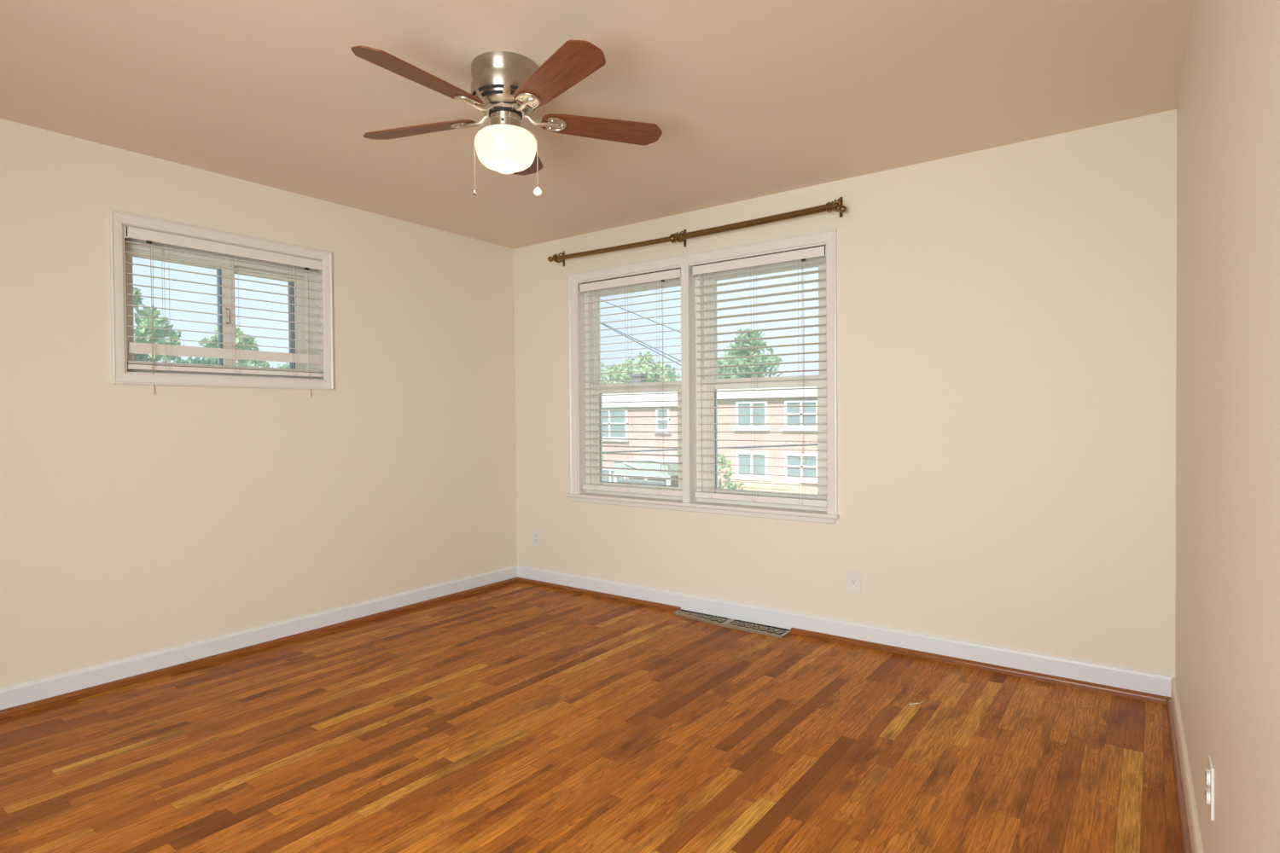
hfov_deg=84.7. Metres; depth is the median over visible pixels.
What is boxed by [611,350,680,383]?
tree
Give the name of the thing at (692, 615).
grille
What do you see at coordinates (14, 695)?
baseboard
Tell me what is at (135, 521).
wall
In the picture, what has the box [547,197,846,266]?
curtain rod
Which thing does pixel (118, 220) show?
window
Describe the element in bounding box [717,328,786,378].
tree
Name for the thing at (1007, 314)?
wall
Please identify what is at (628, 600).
trim
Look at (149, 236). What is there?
window blind
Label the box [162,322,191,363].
tree
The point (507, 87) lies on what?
ceiling fan
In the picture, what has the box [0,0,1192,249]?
ceiling
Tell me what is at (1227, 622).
wall
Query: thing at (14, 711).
trim
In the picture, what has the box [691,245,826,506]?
window blind
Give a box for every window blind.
[124,225,323,396]
[578,268,682,496]
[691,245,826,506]
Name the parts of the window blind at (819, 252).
ladder cord, ladder cord, rail, ladder cord, pull cord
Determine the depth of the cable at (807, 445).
15.31 m
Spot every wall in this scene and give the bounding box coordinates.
[0,118,517,688]
[513,109,1176,676]
[1175,0,1279,852]
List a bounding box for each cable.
[599,299,680,332]
[599,321,680,360]
[600,323,681,366]
[602,443,817,453]
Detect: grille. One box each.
[678,610,728,622]
[727,621,787,634]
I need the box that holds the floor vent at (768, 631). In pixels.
[673,609,790,639]
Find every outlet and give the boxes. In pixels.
[532,529,541,546]
[846,569,861,593]
[1204,755,1214,820]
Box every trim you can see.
[0,576,517,719]
[517,576,680,611]
[790,628,1170,704]
[1166,698,1192,852]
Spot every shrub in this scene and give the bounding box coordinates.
[190,357,218,365]
[271,362,289,368]
[717,453,744,489]
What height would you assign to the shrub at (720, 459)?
2.966 m
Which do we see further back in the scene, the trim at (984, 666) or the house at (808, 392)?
the house at (808, 392)
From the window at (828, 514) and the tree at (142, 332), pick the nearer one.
the window at (828, 514)
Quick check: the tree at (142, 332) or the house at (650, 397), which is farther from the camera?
the house at (650, 397)
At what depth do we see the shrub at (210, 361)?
19.25 m
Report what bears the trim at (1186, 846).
attached to the wall at (1227, 622)
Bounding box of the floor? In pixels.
[0,581,1182,852]
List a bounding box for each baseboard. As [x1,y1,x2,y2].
[0,564,517,710]
[517,564,1175,697]
[1170,677,1203,852]
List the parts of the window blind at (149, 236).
pull cord, ladder cord, rail, ladder cord, ladder cord, pull cord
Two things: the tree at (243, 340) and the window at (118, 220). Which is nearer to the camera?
the window at (118, 220)
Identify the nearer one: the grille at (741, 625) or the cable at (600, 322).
the grille at (741, 625)
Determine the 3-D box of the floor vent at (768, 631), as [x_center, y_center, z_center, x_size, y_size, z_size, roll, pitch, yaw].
[0.504,1.133,4.051,0.740,0.018,0.125,0,1,36]
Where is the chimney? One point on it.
(634, 375)
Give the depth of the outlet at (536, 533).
5.05 m
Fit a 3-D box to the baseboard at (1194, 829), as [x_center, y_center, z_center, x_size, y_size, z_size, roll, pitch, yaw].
[0.789,1.129,0.888,0.014,0.114,4.886,0,1,35]
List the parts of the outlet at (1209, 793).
plate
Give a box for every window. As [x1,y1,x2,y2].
[108,209,333,389]
[564,229,839,523]
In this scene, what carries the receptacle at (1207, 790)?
attached to the outlet at (1209, 793)
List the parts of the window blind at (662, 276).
ladder cord, ladder cord, rail, ladder cord, pull cord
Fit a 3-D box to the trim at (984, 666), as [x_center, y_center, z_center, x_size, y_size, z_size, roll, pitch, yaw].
[1.508,1.129,3.381,1.674,0.030,0.017,0,1,36]
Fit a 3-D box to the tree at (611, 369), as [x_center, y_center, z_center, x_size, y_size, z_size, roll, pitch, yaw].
[-2.780,-1.116,63.749,7.174,9.639,6.885,0,1,36]
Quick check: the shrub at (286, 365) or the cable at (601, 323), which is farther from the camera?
the shrub at (286, 365)
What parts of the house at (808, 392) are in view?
pane, pane, cornice, pane, pane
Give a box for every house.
[602,390,678,486]
[716,386,817,494]
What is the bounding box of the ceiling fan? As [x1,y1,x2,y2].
[351,39,662,196]
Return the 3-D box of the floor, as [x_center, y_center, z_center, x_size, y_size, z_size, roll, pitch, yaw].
[-0.678,1.256,1.978,4.563,0.150,5.300,0,1,36]
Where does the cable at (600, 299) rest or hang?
attached to the utility pole
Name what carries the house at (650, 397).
on the ground
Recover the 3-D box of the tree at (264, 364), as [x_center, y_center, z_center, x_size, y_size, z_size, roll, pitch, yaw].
[-15.680,0.658,28.938,1.338,7.318,1.372,0,1,36]
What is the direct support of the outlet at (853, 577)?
attached to the wall at (1007, 314)
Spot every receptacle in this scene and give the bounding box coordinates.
[849,578,856,584]
[1204,787,1210,804]
[1205,768,1210,785]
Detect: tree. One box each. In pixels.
[133,286,184,362]
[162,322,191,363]
[197,324,266,366]
[256,361,270,367]
[600,361,634,383]
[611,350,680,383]
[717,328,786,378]
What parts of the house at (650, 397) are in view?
pane, pane, cornice, porch rail, awning trim, pane, porch post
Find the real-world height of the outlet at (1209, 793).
0.114 m
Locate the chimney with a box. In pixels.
[628,373,647,383]
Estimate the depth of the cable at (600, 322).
16.84 m
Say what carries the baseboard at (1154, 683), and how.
attached to the wall at (1007, 314)
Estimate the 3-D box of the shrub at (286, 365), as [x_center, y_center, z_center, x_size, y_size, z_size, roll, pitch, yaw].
[-10.466,1.173,21.468,2.211,6.401,2.273,-1,1,-44]
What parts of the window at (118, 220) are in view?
sash, frame, sash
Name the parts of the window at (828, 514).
frame, sash, sash, frame, sash, sash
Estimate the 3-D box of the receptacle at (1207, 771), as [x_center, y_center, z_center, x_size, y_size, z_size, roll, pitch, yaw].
[1.248,0.771,1.542,0.008,0.027,0.035,0,1,35]
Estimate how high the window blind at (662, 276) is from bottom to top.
1.401 m

